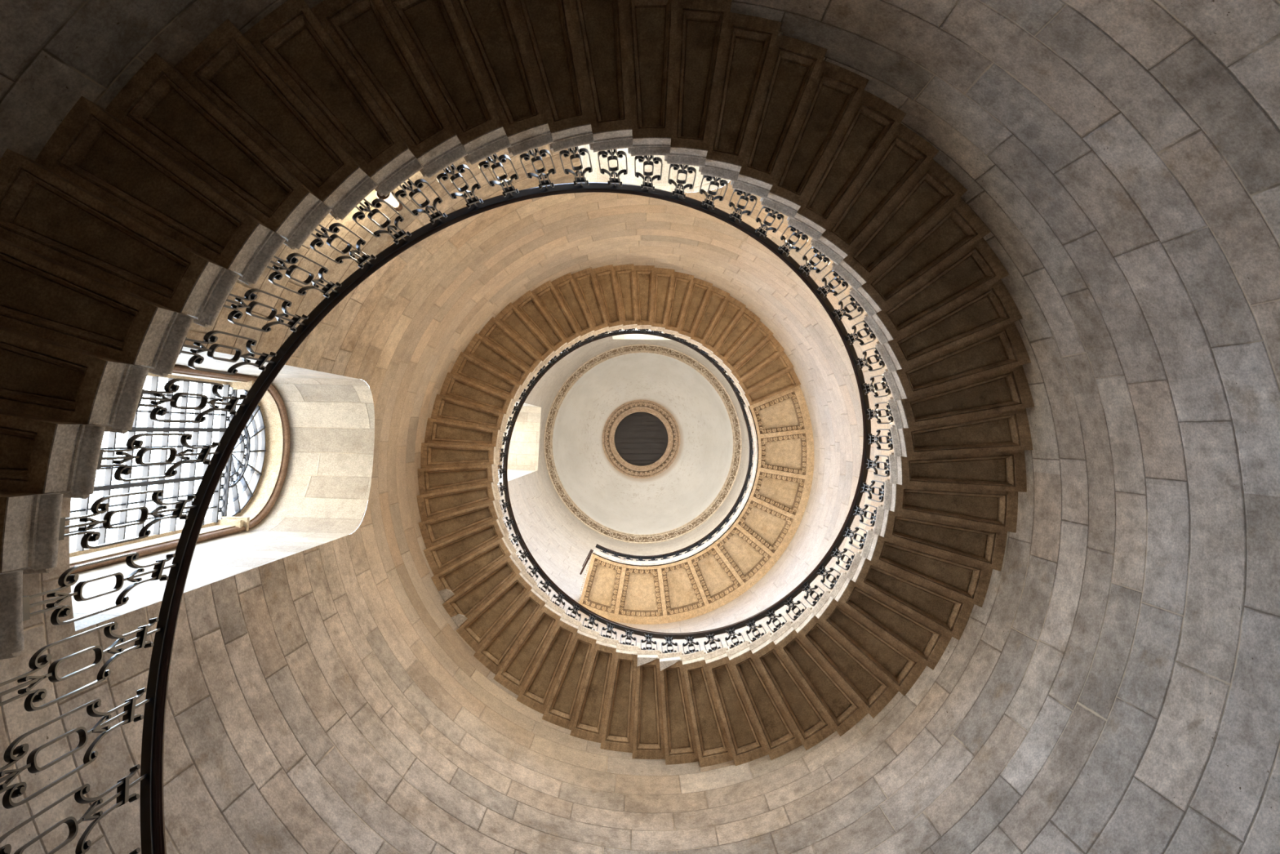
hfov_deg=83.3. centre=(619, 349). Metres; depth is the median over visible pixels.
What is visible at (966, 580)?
stair step
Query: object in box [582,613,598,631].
baluster
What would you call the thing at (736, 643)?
baluster
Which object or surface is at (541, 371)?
baluster
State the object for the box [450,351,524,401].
stair step
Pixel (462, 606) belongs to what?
stair step
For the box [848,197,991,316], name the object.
stair step
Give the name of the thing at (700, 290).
stair step
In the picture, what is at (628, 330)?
baluster
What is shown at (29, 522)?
stair step
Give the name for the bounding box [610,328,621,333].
baluster
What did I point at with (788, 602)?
baluster
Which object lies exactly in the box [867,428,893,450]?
baluster
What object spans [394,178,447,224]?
baluster
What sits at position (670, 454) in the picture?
trim
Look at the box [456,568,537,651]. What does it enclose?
stair step
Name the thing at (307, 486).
window
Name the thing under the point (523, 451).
window
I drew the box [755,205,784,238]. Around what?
baluster
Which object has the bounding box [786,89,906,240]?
stair step
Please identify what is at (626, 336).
window
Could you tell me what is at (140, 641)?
baluster
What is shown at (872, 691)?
stair step
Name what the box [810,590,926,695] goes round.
stair step
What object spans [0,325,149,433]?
stair step
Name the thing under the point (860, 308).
baluster
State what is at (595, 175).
window
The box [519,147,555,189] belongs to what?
baluster
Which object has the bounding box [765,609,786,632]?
baluster
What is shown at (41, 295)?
stair step
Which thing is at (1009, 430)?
stair step
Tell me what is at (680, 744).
stair step
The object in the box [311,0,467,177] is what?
stair step
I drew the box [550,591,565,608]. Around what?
baluster
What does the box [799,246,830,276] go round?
baluster
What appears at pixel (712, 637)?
baluster
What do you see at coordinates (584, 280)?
stair step
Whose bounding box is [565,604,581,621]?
baluster
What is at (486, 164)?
baluster
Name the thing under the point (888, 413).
baluster
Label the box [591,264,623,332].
stair step
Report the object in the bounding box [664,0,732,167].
stair step
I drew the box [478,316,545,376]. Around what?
stair step
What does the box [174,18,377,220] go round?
stair step
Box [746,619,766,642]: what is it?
baluster
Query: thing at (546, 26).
stair step
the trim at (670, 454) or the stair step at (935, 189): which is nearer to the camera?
the stair step at (935, 189)
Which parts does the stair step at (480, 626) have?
soffit panel, moulding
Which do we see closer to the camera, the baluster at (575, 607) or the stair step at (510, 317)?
the baluster at (575, 607)
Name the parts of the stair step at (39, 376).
soffit panel, moulding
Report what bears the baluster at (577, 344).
on the stair step at (545, 294)
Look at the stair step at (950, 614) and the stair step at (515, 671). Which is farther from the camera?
the stair step at (515, 671)
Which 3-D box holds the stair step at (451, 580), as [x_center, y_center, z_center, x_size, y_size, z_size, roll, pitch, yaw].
[-2.197,3.367,11.002,1.343,0.230,0.460,-29,-96,-2]
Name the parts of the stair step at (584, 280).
soffit panel, moulding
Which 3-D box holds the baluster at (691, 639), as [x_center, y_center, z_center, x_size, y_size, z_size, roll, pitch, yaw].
[0.971,3.997,9.675,0.228,1.104,0.044,-13,-97,0]
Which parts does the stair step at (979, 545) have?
moulding, soffit panel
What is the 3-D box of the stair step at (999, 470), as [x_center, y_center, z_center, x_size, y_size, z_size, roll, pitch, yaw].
[3.434,1.162,7.278,1.343,0.216,0.460,3,-96,2]
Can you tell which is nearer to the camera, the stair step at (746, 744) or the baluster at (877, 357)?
the baluster at (877, 357)
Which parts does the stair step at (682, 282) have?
moulding, soffit panel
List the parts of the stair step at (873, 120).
moulding, soffit panel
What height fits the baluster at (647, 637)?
1.104 m
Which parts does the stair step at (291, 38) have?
soffit panel, moulding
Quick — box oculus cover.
[614,412,667,466]
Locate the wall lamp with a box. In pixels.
[375,191,403,211]
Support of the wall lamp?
attached to the wall
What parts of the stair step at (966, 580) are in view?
moulding, soffit panel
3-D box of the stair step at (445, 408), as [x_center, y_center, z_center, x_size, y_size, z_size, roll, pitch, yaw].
[-2.606,1.165,12.436,1.343,0.216,0.460,16,-96,3]
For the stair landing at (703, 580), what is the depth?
15.74 m
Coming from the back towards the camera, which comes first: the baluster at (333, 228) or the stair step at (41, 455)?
the baluster at (333, 228)
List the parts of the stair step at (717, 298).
moulding, soffit panel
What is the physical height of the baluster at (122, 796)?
1.104 m
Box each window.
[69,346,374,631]
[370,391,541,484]
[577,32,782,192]
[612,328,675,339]
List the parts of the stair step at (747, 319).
moulding, soffit panel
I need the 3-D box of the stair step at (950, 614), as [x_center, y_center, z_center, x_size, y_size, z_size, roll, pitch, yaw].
[3.169,2.591,7.787,1.343,0.216,0.460,29,-95,5]
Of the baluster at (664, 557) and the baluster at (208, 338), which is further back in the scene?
the baluster at (664, 557)
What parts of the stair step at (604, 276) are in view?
soffit panel, moulding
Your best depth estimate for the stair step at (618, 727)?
9.41 m
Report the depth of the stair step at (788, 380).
15.89 m
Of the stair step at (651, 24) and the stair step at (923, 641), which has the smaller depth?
the stair step at (651, 24)
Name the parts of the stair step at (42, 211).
soffit panel, moulding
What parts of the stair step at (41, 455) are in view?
soffit panel, moulding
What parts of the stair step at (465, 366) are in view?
soffit panel, moulding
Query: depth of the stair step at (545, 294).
13.72 m
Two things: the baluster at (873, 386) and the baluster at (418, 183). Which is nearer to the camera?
the baluster at (418, 183)
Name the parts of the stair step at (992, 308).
moulding, soffit panel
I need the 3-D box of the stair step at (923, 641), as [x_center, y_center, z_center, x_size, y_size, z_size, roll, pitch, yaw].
[3.010,2.918,7.920,1.343,0.216,0.460,35,-94,5]
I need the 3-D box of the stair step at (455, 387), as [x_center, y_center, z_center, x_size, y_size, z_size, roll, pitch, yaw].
[-2.511,0.847,12.636,1.343,0.216,0.460,22,-95,4]
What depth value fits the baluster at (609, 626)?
10.45 m
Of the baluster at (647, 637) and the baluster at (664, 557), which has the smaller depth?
the baluster at (647, 637)
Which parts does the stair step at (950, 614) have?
moulding, soffit panel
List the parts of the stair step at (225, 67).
soffit panel, moulding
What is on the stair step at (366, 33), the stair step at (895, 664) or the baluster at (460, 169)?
the baluster at (460, 169)
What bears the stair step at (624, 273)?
attached to the wall
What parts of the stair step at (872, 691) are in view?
moulding, soffit panel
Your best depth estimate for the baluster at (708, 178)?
6.36 m
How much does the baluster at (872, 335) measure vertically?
1.104 m
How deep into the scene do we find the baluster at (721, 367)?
16.35 m
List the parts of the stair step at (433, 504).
soffit panel, moulding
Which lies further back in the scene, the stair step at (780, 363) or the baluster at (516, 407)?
the stair step at (780, 363)
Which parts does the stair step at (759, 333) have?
moulding, soffit panel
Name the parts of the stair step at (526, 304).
soffit panel, moulding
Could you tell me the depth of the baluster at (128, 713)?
2.84 m
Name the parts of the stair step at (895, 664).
moulding, soffit panel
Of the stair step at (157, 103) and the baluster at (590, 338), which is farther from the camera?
the baluster at (590, 338)
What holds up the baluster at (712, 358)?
on the stair step at (747, 319)
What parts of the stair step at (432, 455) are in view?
soffit panel, moulding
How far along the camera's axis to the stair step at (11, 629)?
2.70 m
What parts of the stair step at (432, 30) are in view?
soffit panel, moulding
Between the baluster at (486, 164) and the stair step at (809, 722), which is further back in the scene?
the stair step at (809, 722)
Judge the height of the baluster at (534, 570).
1.104 m
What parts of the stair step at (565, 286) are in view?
soffit panel, moulding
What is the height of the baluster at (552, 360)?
1.104 m
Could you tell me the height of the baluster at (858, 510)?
1.104 m
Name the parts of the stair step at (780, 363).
moulding, soffit panel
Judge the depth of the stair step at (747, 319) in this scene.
15.39 m
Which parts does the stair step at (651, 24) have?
soffit panel, moulding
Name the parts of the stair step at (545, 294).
soffit panel, moulding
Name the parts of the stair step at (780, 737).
moulding, soffit panel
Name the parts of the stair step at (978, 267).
moulding, soffit panel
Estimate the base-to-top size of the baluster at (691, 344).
1.104 m
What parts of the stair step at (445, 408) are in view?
soffit panel, moulding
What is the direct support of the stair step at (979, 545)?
attached to the wall
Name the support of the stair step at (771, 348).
attached to the wall
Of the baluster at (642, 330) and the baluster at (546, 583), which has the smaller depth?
the baluster at (546, 583)
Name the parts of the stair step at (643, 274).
soffit panel, moulding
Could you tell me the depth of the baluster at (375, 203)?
4.78 m
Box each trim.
[543,344,742,543]
[601,399,680,478]
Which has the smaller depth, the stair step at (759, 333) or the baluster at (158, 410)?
the baluster at (158, 410)
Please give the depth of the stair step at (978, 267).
6.59 m
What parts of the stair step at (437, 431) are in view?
soffit panel, moulding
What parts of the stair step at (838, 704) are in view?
moulding, soffit panel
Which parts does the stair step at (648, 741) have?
soffit panel, moulding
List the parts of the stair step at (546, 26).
soffit panel, moulding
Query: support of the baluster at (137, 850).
attached to the handrail
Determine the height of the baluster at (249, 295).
1.104 m
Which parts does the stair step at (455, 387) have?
soffit panel, moulding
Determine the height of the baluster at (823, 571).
1.104 m
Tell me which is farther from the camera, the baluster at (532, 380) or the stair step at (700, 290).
the stair step at (700, 290)
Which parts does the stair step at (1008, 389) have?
moulding, soffit panel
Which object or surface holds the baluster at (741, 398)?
on the stair step at (788, 380)
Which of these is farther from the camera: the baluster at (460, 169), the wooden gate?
the wooden gate
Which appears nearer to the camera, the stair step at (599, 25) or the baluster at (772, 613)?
the stair step at (599, 25)
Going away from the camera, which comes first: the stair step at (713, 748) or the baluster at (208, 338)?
the baluster at (208, 338)
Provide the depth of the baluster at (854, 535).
8.41 m
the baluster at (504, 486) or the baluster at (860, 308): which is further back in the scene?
the baluster at (504, 486)
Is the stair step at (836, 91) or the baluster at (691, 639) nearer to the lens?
the stair step at (836, 91)
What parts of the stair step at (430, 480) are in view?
soffit panel, moulding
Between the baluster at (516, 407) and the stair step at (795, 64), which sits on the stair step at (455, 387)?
the baluster at (516, 407)
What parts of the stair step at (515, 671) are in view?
soffit panel, moulding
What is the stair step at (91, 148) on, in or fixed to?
attached to the wall
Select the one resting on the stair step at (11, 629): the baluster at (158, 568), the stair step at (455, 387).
the baluster at (158, 568)
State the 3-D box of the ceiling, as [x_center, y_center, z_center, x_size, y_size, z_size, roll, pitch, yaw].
[0.922,3.659,28.630,6.840,2.749,6.845,0,-97,2]
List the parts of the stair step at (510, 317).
soffit panel, moulding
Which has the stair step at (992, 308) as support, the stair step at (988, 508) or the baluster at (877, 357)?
the baluster at (877, 357)
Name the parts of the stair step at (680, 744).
moulding, soffit panel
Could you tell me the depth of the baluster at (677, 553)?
16.58 m
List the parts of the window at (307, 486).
frame, roll moulding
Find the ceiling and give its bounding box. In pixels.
[552,352,733,534]
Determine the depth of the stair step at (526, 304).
13.54 m
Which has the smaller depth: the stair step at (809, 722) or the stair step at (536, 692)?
the stair step at (809, 722)
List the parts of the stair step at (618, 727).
soffit panel, moulding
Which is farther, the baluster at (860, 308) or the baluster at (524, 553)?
the baluster at (524, 553)
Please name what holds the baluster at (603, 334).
on the stair step at (584, 280)
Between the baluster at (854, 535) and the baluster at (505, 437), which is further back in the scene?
the baluster at (505, 437)
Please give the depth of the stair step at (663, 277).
14.69 m
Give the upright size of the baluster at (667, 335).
1.104 m
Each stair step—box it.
[0,148,239,328]
[0,236,194,377]
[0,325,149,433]
[0,408,106,498]
[0,491,63,573]
[0,570,24,659]
[35,96,286,285]
[105,53,332,249]
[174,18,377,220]
[243,0,423,196]
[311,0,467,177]
[382,0,511,164]
[416,481,500,521]
[417,463,498,494]
[418,498,504,548]
[420,442,499,468]
[423,516,509,575]
[424,417,503,448]
[431,394,509,431]
[431,534,516,601]
[439,372,515,416]
[442,551,525,627]
[450,0,553,156]
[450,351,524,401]
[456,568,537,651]
[463,333,533,387]
[473,584,551,674]
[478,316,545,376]
[493,599,565,695]
[494,302,556,364]
[511,0,594,152]
[512,290,568,355]
[516,613,582,714]
[531,280,582,346]
[542,624,599,729]
[551,272,595,340]
[569,0,632,152]
[569,635,619,742]
[571,266,609,335]
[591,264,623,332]
[600,643,639,752]
[613,263,637,329]
[624,0,677,155]
[632,649,665,759]
[633,265,654,328]
[650,267,675,331]
[658,651,699,764]
[663,271,693,335]
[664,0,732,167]
[675,277,712,341]
[680,649,733,767]
[688,285,729,347]
[698,12,781,181]
[699,295,746,355]
[703,646,768,765]
[710,307,760,364]
[719,320,773,373]
[725,640,802,759]
[728,335,784,384]
[730,31,827,199]
[734,351,793,395]
[740,367,800,406]
[748,631,835,750]
[760,60,868,218]
[769,620,868,736]
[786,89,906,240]
[791,606,898,718]
[810,123,938,264]
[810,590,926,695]
[828,571,951,669]
[831,159,967,290]
[845,551,973,639]
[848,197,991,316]
[860,528,992,607]
[863,237,1008,344]
[872,504,1007,571]
[875,279,1022,373]
[882,479,1017,533]
[883,321,1031,400]
[888,364,1034,429]
[888,450,1026,492]
[889,408,1032,457]
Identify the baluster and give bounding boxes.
[0,617,162,711]
[0,687,151,808]
[0,764,146,853]
[22,552,177,625]
[58,489,197,548]
[97,432,220,481]
[128,847,140,853]
[137,377,247,422]
[178,330,276,374]
[222,288,308,332]
[266,253,342,297]
[310,222,376,268]
[351,198,411,244]
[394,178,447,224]
[436,163,483,208]
[478,153,519,196]
[497,465,505,479]
[497,481,506,496]
[499,448,506,462]
[499,498,509,514]
[502,431,509,444]
[502,516,513,531]
[506,416,513,429]
[508,533,520,548]
[511,402,519,413]
[515,549,528,564]
[518,388,527,399]
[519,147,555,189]
[525,564,538,581]
[527,376,536,386]
[536,364,546,374]
[537,578,551,595]
[546,355,556,364]
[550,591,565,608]
[559,146,592,186]
[559,346,568,355]
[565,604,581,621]
[571,340,581,347]
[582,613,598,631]
[583,334,594,341]
[597,148,627,186]
[597,331,608,337]
[600,622,617,639]
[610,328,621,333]
[620,629,636,645]
[624,328,635,332]
[634,155,662,191]
[638,328,648,332]
[640,634,657,649]
[648,556,657,560]
[651,330,662,334]
[660,555,670,559]
[661,635,679,653]
[664,333,674,337]
[667,164,696,198]
[672,551,682,557]
[676,337,686,342]
[682,635,701,654]
[684,547,693,553]
[688,342,697,347]
[699,174,728,208]
[699,348,708,355]
[703,633,723,653]
[710,356,718,363]
[719,364,727,372]
[724,627,745,648]
[728,189,757,222]
[733,385,740,393]
[739,395,745,404]
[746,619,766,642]
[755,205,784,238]
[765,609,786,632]
[778,225,808,256]
[783,597,806,620]
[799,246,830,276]
[800,582,824,606]
[817,269,848,297]
[817,566,840,589]
[831,547,855,570]
[832,293,863,320]
[843,526,867,549]
[845,320,875,345]
[853,503,877,526]
[855,346,884,371]
[860,480,884,502]
[862,373,890,397]
[866,401,893,423]
[866,454,889,476]
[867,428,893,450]
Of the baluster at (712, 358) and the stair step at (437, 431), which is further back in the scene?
the baluster at (712, 358)
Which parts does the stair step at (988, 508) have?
moulding, soffit panel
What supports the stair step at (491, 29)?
attached to the wall
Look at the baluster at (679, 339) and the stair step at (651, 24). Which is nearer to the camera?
the stair step at (651, 24)
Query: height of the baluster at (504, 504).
1.104 m
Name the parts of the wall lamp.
lamp shade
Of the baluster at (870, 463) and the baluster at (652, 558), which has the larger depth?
the baluster at (652, 558)
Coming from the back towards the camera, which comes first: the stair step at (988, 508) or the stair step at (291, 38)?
the stair step at (988, 508)
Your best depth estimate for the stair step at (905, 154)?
6.21 m
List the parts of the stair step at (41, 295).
soffit panel, moulding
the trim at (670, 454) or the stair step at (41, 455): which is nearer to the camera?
the stair step at (41, 455)
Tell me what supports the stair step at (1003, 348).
attached to the wall
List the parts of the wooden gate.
post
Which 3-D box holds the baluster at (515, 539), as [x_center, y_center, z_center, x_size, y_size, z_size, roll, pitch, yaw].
[-1.716,3.107,11.682,0.044,1.104,0.228,-32,-96,-2]
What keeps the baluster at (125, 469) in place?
on the stair step at (41, 455)
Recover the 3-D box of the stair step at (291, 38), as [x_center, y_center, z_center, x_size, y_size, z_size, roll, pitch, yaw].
[-1.778,-1.530,4.413,0.460,0.216,1.343,-35,-96,-2]
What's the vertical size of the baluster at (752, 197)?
1.104 m
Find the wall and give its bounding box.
[0,0,1279,853]
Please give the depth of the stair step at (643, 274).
14.54 m
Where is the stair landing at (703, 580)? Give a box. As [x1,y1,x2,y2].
[577,385,813,624]
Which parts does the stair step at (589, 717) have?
soffit panel, moulding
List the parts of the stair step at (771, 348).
moulding, soffit panel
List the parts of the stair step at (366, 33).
soffit panel, moulding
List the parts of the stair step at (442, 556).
soffit panel, moulding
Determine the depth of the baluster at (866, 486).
8.14 m
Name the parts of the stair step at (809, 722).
moulding, soffit panel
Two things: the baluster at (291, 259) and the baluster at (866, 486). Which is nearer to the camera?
the baluster at (291, 259)
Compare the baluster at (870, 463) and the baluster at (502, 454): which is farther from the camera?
the baluster at (502, 454)
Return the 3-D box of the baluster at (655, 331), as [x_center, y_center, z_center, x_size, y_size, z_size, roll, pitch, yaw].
[0.801,-0.416,15.335,0.228,1.104,0.044,6,-96,2]
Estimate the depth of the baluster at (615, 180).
5.87 m
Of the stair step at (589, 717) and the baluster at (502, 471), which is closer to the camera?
the stair step at (589, 717)
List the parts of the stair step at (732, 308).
moulding, soffit panel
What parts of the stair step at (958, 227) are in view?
moulding, soffit panel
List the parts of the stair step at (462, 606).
soffit panel, moulding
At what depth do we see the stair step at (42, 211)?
3.60 m
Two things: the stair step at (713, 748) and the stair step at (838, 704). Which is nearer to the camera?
the stair step at (838, 704)
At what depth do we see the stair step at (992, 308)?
6.72 m
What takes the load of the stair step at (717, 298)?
attached to the wall
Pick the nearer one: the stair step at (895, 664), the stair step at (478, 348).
the stair step at (895, 664)
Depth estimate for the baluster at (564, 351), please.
14.33 m
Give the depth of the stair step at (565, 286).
13.89 m
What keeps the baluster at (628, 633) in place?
on the stair step at (618, 727)
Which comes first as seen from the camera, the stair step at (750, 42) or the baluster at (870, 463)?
the stair step at (750, 42)
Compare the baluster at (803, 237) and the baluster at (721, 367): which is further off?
the baluster at (721, 367)
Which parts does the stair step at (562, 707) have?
soffit panel, moulding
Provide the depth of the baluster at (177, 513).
3.37 m
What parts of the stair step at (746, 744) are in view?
moulding, soffit panel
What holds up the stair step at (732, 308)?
attached to the wall
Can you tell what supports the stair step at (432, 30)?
attached to the wall
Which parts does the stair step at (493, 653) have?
soffit panel, moulding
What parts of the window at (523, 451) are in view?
roll moulding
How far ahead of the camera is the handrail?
5.06 m
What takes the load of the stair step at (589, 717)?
attached to the wall
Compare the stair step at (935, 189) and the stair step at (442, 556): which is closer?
the stair step at (935, 189)
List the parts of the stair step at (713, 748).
moulding, soffit panel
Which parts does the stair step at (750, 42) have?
moulding, soffit panel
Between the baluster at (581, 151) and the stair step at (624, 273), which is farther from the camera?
the stair step at (624, 273)
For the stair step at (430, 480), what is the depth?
11.77 m
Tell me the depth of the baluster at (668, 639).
9.92 m
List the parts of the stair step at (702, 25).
moulding, soffit panel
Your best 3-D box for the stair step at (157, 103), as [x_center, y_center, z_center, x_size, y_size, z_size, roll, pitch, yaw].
[-2.273,-1.064,4.042,1.343,0.216,0.460,41,-94,6]
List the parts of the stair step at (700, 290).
moulding, soffit panel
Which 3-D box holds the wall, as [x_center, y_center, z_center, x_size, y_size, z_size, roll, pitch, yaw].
[0.468,1.856,12.839,7.477,29.150,7.477,0,-97,2]
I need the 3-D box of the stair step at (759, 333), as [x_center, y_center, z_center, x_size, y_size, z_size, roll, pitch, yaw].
[2.712,-0.093,15.583,1.343,0.216,0.460,-42,-96,-3]
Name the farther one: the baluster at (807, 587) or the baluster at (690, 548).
the baluster at (690, 548)
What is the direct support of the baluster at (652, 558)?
on the stair landing at (703, 580)
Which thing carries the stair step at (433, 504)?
attached to the wall
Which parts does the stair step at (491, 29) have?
soffit panel, moulding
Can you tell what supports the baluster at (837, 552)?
on the stair step at (950, 614)
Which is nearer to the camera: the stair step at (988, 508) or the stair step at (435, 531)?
the stair step at (988, 508)
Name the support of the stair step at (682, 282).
attached to the wall
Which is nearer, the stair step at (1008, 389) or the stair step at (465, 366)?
the stair step at (1008, 389)
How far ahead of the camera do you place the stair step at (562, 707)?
9.78 m
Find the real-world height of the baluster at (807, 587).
1.104 m
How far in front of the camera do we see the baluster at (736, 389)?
16.61 m
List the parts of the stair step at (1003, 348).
moulding, soffit panel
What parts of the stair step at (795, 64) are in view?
moulding, soffit panel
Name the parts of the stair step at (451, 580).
soffit panel, moulding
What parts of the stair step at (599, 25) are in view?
soffit panel, moulding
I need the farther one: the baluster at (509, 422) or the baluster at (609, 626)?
the baluster at (509, 422)
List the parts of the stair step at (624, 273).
soffit panel, moulding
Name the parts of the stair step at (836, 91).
moulding, soffit panel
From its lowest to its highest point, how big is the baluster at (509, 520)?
1.104 m
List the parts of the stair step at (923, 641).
moulding, soffit panel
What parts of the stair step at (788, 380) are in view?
moulding, soffit panel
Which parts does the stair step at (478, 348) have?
soffit panel, moulding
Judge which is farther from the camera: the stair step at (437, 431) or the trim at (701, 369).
the trim at (701, 369)
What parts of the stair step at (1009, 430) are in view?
moulding, soffit panel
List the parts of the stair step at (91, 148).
soffit panel, moulding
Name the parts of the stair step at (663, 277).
moulding, soffit panel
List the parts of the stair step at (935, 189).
moulding, soffit panel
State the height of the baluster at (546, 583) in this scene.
1.104 m
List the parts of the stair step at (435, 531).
soffit panel, moulding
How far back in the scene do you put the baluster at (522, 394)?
13.59 m
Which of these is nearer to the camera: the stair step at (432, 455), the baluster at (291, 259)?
the baluster at (291, 259)
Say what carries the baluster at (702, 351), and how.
on the stair step at (732, 308)
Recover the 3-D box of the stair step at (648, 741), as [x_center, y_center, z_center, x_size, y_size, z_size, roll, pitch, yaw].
[0.433,4.596,9.292,0.460,0.228,1.343,3,-96,2]
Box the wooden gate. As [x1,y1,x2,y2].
[579,549,593,574]
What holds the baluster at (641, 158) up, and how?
on the stair step at (651, 24)
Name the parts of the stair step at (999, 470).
moulding, soffit panel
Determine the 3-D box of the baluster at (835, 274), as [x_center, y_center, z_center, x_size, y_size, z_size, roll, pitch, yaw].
[2.088,-0.642,7.017,0.228,1.104,0.044,44,-94,6]
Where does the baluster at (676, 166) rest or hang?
on the stair step at (702, 25)
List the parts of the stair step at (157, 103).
soffit panel, moulding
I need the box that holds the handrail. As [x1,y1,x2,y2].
[140,182,871,853]
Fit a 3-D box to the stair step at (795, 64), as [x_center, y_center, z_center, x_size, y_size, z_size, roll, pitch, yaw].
[1.234,-1.930,5.867,0.460,0.216,1.343,22,-95,4]
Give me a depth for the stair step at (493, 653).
10.35 m
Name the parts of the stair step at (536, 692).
soffit panel, moulding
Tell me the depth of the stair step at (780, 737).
8.57 m
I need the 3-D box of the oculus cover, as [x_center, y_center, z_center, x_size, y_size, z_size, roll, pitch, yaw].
[0.924,3.739,30.232,2.600,0.090,2.600,0,-97,2]
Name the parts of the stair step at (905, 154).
moulding, soffit panel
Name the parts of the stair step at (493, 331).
soffit panel, moulding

